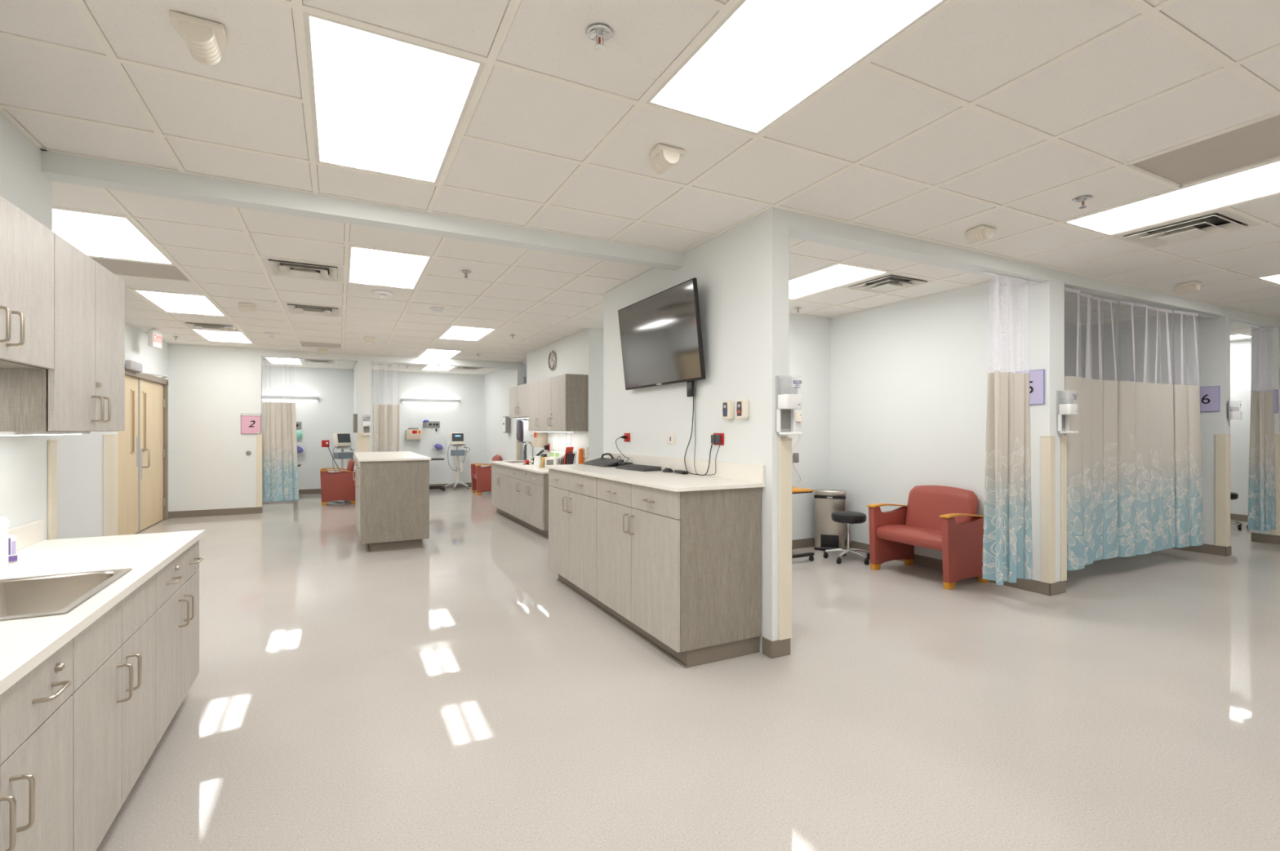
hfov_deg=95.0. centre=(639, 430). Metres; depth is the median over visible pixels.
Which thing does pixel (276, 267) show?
ceiling vent
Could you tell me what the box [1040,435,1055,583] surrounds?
guard
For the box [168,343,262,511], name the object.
wall
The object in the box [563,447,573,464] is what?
folder
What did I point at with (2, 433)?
light
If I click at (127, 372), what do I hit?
door frame
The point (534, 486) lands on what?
base cabinet
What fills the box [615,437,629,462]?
power cable
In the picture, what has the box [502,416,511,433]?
dispenser
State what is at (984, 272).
track
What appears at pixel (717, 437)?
power adapter
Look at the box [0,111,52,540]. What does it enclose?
wall
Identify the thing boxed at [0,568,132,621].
sink
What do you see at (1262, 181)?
recessed light
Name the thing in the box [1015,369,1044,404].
sign
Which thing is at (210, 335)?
recessed light
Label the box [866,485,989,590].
lounge chair
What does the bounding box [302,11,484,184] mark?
recessed light
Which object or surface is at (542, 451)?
desk phone
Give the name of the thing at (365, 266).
recessed light
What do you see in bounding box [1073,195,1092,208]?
sprinkler
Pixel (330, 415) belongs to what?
wall
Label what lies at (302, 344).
ceiling vent
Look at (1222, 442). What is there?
guard
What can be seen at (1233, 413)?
dispenser
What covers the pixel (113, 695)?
base cabinet
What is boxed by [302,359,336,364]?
ceiling vent
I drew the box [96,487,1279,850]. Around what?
floor
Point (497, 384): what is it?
wall
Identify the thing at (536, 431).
light
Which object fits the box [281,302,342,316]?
ceiling vent
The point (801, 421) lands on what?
cable
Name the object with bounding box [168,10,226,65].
sensor
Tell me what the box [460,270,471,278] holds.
sprinkler
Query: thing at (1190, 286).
sensor
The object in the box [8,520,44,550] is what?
backsplash
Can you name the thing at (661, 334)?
television
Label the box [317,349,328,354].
sensor
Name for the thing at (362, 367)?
wall
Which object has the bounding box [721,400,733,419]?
wall control
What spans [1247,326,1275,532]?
privacy curtain
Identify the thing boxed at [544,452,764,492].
countertop
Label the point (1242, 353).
wall
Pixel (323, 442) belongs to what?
wall outlet
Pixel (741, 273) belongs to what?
wall
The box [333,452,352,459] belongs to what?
basket
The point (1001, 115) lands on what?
ceiling
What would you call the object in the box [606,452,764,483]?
backsplash
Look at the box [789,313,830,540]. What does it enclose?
wall
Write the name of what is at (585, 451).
wall device
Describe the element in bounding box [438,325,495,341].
recessed light
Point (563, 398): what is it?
upper cabinet
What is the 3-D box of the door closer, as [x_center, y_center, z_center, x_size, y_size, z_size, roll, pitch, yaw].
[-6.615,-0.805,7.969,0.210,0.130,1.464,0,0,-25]
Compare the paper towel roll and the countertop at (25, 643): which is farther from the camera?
the paper towel roll
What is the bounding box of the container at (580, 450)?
[578,448,583,464]
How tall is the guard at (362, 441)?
1.237 m
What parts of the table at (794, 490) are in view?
frame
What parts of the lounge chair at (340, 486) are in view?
panel, panel, backrest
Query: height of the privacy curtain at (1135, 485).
2.444 m
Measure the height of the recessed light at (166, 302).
0.031 m
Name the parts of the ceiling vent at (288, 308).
plate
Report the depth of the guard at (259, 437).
9.77 m
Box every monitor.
[332,433,354,472]
[444,432,470,490]
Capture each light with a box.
[0,431,90,435]
[52,208,174,265]
[132,289,226,316]
[191,328,253,343]
[262,395,318,399]
[264,357,302,364]
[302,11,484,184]
[346,246,431,289]
[401,398,460,403]
[418,349,462,359]
[421,365,455,371]
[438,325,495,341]
[536,431,573,432]
[644,0,948,135]
[789,263,887,299]
[1063,160,1279,235]
[1230,334,1251,340]
[1257,274,1279,284]
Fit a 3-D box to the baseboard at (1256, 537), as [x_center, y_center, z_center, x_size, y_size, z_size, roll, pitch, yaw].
[8.111,1.337,8.693,2.038,0.105,2.478,0,0,-27]
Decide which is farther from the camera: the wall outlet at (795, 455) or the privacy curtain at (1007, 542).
the wall outlet at (795, 455)
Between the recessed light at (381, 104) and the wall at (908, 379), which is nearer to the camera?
the recessed light at (381, 104)
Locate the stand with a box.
[533,456,541,468]
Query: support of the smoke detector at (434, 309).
attached to the ceiling
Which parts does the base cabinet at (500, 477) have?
door, drawer, door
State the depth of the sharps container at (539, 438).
9.33 m
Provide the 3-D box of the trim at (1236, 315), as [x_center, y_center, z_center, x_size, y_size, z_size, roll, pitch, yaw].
[7.132,-1.308,6.893,1.360,0.105,0.150,0,0,-27]
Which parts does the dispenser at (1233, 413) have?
plate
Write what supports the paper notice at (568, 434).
attached to the wall at (581, 353)
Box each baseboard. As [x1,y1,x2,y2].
[168,482,471,518]
[761,636,790,658]
[791,537,1231,595]
[1230,513,1279,544]
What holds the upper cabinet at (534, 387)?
attached to the wall at (581, 353)
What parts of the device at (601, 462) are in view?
panel, handle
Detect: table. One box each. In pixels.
[429,457,444,491]
[791,487,813,561]
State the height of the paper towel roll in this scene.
0.150 m
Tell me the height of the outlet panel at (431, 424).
0.150 m
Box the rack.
[555,452,576,465]
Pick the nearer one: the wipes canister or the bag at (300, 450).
the wipes canister
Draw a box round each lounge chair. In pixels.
[320,457,355,505]
[470,454,501,495]
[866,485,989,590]
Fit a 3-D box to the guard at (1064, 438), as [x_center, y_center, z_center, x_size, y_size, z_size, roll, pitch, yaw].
[3.603,0.666,5.024,0.072,1.237,0.072,0,0,-27]
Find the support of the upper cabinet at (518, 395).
attached to the wall at (581, 353)
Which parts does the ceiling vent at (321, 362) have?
plate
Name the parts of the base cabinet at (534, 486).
drawer, door, drawer, door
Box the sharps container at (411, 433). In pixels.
[405,427,421,439]
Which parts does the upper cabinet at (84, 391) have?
door, handle, handle, door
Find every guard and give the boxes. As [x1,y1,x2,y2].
[47,440,57,540]
[102,434,117,536]
[256,432,262,507]
[356,432,369,452]
[515,432,520,460]
[777,437,792,640]
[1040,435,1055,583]
[1060,435,1066,581]
[1214,434,1231,546]
[1271,434,1279,536]
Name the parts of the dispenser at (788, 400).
plate, rail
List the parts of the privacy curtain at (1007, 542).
net panel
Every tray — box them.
[778,432,802,435]
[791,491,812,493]
[1059,431,1079,433]
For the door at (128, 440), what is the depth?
7.57 m
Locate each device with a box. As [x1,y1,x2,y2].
[582,447,588,457]
[582,453,632,466]
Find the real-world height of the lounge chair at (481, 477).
0.845 m
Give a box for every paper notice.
[552,432,557,450]
[566,432,571,447]
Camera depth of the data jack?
4.64 m
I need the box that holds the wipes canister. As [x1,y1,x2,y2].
[0,517,9,568]
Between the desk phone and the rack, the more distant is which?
the desk phone
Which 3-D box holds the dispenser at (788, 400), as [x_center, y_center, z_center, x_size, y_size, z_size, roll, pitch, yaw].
[0.910,-0.151,3.555,0.132,0.362,0.120,0,0,-27]
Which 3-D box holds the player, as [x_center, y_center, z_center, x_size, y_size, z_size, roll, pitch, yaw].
[0.372,-0.302,4.319,0.026,0.115,0.070,0,0,-27]
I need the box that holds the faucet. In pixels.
[522,442,533,462]
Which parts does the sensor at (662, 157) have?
plate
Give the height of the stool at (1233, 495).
0.504 m
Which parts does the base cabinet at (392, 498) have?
door, door, door, door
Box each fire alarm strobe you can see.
[263,332,279,336]
[371,290,392,297]
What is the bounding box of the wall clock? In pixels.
[547,351,556,370]
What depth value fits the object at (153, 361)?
8.14 m
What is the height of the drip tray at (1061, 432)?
0.017 m
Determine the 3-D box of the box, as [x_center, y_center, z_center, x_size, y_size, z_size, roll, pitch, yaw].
[-2.550,0.479,2.359,0.058,0.105,0.054,0,0,35]
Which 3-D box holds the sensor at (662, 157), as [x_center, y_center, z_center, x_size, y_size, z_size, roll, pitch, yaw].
[0.119,-1.319,2.874,0.150,0.078,0.148,0,0,-27]
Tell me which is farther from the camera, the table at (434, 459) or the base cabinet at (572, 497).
the table at (434, 459)
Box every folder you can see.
[541,457,548,467]
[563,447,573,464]
[566,453,574,464]
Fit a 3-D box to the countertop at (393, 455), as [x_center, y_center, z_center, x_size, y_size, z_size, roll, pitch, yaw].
[-3.347,0.342,7.793,0.775,0.026,2.395,0,0,-27]
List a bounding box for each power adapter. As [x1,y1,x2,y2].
[711,435,715,443]
[715,435,720,444]
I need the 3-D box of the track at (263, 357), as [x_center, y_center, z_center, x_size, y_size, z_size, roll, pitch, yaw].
[-5.719,-1.230,10.194,1.410,0.008,0.020,0,0,-27]
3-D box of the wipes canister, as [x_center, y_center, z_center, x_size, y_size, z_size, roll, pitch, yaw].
[-2.499,0.436,2.248,0.112,0.192,0.112,0,0,-27]
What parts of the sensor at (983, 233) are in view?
plate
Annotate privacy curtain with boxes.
[262,357,298,502]
[373,363,399,452]
[982,274,1032,585]
[1064,288,1204,570]
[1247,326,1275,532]
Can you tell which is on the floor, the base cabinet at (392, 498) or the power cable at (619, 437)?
the base cabinet at (392, 498)
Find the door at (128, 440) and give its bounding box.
[117,375,140,535]
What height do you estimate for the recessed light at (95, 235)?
0.031 m
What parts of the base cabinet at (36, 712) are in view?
handle, handle, drawer, handle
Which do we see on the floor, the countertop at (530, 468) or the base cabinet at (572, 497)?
the base cabinet at (572, 497)
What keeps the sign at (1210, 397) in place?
attached to the wall at (1213, 334)
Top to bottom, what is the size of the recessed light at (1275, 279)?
0.031 m
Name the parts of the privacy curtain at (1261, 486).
net panel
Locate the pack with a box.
[550,451,564,464]
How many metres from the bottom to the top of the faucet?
0.331 m
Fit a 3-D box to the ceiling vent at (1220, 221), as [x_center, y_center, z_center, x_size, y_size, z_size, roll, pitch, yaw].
[3.709,-1.365,3.996,0.591,0.086,0.591,0,0,-27]
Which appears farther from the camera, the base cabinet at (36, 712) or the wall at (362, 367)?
the wall at (362, 367)
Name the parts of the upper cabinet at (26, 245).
handle, handle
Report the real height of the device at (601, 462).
0.111 m
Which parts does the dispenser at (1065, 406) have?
plate, rail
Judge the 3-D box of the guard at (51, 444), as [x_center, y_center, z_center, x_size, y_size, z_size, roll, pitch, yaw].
[-2.969,0.666,2.921,0.077,1.237,0.077,0,0,-27]
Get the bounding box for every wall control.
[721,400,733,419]
[735,399,748,418]
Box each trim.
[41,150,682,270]
[261,348,517,368]
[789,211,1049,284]
[1064,271,1225,318]
[1230,308,1278,328]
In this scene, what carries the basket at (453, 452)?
on the monitor at (457, 439)
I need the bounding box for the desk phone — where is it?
[531,449,546,464]
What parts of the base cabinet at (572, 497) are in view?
door, handle, handle, drawer, door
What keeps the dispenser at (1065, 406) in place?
attached to the wall at (908, 379)
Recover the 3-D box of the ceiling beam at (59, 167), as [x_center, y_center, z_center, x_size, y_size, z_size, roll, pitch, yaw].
[-1.316,-1.308,3.727,3.631,0.105,0.125,0,0,-27]
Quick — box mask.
[296,431,302,439]
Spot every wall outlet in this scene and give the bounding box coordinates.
[321,440,328,447]
[623,433,630,442]
[713,433,724,445]
[792,453,799,462]
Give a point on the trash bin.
(829, 534)
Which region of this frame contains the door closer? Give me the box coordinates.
[124,360,168,378]
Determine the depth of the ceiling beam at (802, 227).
4.14 m
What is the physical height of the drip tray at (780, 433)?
0.017 m
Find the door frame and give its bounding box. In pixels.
[124,368,168,520]
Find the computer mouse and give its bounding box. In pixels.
[662,467,673,472]
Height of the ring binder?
0.140 m
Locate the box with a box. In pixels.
[8,534,17,563]
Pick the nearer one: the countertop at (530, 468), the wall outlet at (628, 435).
the wall outlet at (628, 435)
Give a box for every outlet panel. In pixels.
[296,422,301,429]
[422,421,439,427]
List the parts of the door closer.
arm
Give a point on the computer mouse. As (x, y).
(665, 470)
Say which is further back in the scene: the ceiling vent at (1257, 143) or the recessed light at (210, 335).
the recessed light at (210, 335)
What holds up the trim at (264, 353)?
attached to the wall at (210, 388)
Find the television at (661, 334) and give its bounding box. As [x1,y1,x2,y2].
[617,278,706,390]
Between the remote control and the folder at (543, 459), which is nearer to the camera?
the remote control
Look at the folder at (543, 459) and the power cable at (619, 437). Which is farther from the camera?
the folder at (543, 459)
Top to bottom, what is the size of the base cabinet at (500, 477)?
0.834 m
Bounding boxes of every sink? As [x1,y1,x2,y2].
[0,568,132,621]
[505,461,532,463]
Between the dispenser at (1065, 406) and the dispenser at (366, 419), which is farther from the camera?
the dispenser at (366, 419)
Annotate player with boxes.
[686,381,693,397]
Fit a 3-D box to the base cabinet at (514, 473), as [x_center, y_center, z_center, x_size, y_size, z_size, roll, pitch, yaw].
[-1.590,0.973,8.809,0.681,0.834,0.560,0,0,-27]
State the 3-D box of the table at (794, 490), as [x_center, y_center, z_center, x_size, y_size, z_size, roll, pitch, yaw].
[1.406,1.010,6.191,0.806,0.760,0.400,0,0,-27]
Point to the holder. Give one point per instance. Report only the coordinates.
(355, 415)
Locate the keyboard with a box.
[615,464,661,471]
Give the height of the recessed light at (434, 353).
0.031 m
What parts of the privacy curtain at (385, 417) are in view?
net panel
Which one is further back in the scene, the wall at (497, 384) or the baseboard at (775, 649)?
the wall at (497, 384)
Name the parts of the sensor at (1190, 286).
plate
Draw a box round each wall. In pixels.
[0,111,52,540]
[52,431,117,539]
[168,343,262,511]
[262,365,526,489]
[353,354,371,470]
[484,362,523,466]
[526,328,603,464]
[603,207,789,653]
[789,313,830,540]
[830,268,1064,582]
[1064,306,1230,545]
[1230,319,1279,534]
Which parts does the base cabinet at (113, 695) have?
door, drawer, handle, handle, door, drawer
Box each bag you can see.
[297,446,303,453]
[434,444,443,449]
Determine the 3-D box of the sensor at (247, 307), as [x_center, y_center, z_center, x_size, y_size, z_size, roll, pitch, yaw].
[-4.235,-1.319,6.321,0.148,0.078,0.150,0,0,-27]
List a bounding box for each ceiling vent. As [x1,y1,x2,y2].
[89,257,191,281]
[179,321,241,332]
[260,257,343,282]
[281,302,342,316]
[299,342,342,348]
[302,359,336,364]
[454,366,484,370]
[841,272,934,293]
[1111,208,1261,248]
[1127,114,1279,186]
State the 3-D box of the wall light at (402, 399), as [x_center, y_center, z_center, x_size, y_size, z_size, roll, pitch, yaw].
[-4.922,-0.695,13.848,1.300,0.070,0.100,0,0,-27]
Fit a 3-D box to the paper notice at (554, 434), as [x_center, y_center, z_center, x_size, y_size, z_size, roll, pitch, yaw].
[-1.304,0.170,9.016,0.002,0.280,0.220,0,0,-27]
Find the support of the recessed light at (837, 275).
in the ceiling
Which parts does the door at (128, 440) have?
vision frame, vision glass, push plate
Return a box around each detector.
[363,336,374,344]
[430,306,444,313]
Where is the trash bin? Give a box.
[813,488,846,551]
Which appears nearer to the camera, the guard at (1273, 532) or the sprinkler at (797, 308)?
the sprinkler at (797, 308)
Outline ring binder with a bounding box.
[544,457,553,465]
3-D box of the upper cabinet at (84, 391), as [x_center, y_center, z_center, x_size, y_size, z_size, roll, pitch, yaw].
[-2.505,-0.367,2.484,0.377,0.747,0.804,0,0,-27]
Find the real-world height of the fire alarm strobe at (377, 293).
0.066 m
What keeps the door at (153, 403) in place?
in the wall at (210, 388)
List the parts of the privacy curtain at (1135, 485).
net panel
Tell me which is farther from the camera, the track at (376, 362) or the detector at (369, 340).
the track at (376, 362)
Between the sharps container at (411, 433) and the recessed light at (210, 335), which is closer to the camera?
the recessed light at (210, 335)
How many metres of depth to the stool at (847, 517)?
6.17 m
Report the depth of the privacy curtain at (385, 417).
10.73 m
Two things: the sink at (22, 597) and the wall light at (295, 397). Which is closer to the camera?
the sink at (22, 597)
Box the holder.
[352,413,357,432]
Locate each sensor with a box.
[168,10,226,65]
[238,302,256,311]
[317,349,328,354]
[648,143,684,174]
[964,225,995,244]
[1176,281,1202,293]
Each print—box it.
[8,538,10,555]
[12,541,16,555]
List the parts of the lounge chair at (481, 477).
panel, panel, backrest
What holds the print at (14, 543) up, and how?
on the box
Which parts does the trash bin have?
lid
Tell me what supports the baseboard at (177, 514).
attached to the wall at (210, 388)
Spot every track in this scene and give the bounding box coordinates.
[262,356,353,361]
[376,362,515,369]
[980,271,1040,284]
[1064,287,1217,318]
[1230,320,1270,328]
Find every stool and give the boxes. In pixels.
[823,511,870,564]
[1230,492,1241,529]
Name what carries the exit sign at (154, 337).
hanging from the ceiling
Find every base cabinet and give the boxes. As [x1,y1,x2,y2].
[0,639,72,850]
[71,573,155,850]
[155,540,203,746]
[352,457,429,551]
[491,462,514,520]
[509,466,524,526]
[520,469,548,538]
[548,468,605,612]
[596,477,761,667]
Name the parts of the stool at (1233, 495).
seat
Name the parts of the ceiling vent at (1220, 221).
plate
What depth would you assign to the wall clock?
9.06 m
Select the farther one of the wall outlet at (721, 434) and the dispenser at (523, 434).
the dispenser at (523, 434)
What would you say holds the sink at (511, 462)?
in the countertop at (530, 468)
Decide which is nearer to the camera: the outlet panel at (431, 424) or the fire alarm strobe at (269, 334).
the fire alarm strobe at (269, 334)
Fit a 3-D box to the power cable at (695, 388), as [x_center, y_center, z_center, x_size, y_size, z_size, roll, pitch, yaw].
[0.462,0.006,4.166,0.045,0.633,0.329,0,0,-27]
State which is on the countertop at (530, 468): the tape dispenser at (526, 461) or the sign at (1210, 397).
the tape dispenser at (526, 461)
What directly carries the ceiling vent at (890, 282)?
in the ceiling
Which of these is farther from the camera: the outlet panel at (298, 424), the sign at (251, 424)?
the outlet panel at (298, 424)
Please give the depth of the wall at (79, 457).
6.53 m
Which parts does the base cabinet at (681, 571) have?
drawer, door, handle, handle, handle, drawer, door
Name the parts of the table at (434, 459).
frame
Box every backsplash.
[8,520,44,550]
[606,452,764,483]
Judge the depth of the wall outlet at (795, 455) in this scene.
6.86 m
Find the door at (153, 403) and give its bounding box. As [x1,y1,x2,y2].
[140,378,165,530]
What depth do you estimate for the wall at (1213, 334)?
6.78 m
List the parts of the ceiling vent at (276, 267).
plate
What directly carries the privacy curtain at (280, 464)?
hanging from the track at (263, 357)
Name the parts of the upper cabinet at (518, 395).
door, door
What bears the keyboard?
on the countertop at (728, 475)
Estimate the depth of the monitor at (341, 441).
12.19 m
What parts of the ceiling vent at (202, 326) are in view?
plate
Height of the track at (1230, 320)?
0.008 m
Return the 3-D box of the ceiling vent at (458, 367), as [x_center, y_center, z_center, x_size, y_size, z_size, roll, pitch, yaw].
[-3.738,-1.365,12.880,0.591,0.086,0.591,0,0,-27]
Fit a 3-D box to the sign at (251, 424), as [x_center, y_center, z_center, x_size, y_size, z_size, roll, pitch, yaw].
[-6.449,-0.100,9.721,0.285,0.335,0.015,0,0,-27]
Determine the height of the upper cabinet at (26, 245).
0.516 m
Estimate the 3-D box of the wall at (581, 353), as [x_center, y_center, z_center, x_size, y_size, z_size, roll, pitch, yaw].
[0.234,0.015,9.911,3.550,2.750,2.910,0,0,-27]
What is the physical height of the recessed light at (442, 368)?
0.031 m
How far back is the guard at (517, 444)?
11.78 m
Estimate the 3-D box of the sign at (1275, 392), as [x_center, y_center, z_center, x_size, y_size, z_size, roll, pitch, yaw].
[7.710,-0.350,7.239,0.014,0.285,0.235,0,0,-27]
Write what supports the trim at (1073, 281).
attached to the wall at (908, 379)
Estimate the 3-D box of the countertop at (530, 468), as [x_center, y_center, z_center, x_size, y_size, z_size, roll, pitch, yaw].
[-1.609,0.542,8.874,0.674,0.025,2.885,0,0,-27]
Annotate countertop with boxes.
[0,520,204,694]
[354,451,431,462]
[489,460,548,474]
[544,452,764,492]
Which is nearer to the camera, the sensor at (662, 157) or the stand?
the sensor at (662, 157)
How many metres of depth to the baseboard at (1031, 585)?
5.96 m
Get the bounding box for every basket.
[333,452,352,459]
[450,449,464,456]
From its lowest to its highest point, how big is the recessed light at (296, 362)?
0.031 m
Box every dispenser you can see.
[362,415,370,435]
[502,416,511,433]
[516,420,532,442]
[523,459,530,465]
[775,375,802,435]
[1056,390,1079,433]
[1227,400,1241,419]
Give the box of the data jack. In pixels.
[666,434,675,444]
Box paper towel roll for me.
[553,457,559,465]
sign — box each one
[147,328,162,349]
[240,413,261,434]
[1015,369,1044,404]
[1199,386,1220,412]
[1251,389,1278,413]
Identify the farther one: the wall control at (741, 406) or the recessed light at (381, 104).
the wall control at (741, 406)
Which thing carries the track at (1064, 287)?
attached to the wall at (908, 379)
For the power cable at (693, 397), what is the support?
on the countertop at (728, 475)
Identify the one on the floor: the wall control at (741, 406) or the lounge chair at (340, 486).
the lounge chair at (340, 486)
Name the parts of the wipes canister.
lid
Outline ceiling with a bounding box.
[0,0,1279,375]
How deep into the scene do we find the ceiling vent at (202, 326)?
7.65 m
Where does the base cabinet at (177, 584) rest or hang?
on the floor
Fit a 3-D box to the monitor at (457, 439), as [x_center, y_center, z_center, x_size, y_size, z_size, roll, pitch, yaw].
[-4.295,0.725,13.757,0.572,1.326,0.548,0,0,-21]
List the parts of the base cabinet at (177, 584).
door, drawer, handle, handle, handle, door, drawer, handle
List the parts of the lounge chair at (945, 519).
panel, seat, backrest, panel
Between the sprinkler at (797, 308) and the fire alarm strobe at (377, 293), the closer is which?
the fire alarm strobe at (377, 293)
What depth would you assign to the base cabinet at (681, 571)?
3.57 m
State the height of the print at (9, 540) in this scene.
0.066 m
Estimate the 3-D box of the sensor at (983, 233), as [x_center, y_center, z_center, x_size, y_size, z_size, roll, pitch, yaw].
[2.302,-1.319,3.981,0.150,0.078,0.148,0,0,-27]
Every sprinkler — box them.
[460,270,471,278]
[586,23,612,51]
[794,306,802,313]
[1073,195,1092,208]
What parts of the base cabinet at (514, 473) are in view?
drawer, door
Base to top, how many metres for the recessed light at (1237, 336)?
0.031 m
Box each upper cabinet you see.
[0,195,53,369]
[0,232,124,431]
[509,382,528,417]
[528,380,539,431]
[539,373,587,431]
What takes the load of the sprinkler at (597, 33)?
attached to the ceiling
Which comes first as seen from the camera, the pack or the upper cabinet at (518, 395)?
the pack
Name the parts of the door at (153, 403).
push plate, vision glass, vision frame, handle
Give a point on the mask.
(299, 435)
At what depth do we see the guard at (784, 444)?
3.60 m
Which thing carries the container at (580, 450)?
on the countertop at (530, 468)
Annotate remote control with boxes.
[674,470,688,474]
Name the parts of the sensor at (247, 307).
plate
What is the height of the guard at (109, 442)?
1.237 m
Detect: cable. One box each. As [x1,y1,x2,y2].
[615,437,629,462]
[684,396,712,475]
[693,387,720,475]
[791,421,801,482]
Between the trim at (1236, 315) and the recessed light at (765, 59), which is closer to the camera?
the recessed light at (765, 59)
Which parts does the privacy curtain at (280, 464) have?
net panel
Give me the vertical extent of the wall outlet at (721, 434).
0.082 m
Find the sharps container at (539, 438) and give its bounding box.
[532,431,546,447]
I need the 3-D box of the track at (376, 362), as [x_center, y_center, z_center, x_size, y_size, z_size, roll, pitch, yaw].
[-3.690,-1.230,11.233,2.630,0.008,0.020,0,0,-27]
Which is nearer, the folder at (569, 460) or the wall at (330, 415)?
the folder at (569, 460)
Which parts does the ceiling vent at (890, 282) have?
plate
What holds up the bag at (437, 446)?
hanging from the wall hook
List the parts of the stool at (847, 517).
seat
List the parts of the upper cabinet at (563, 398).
door, door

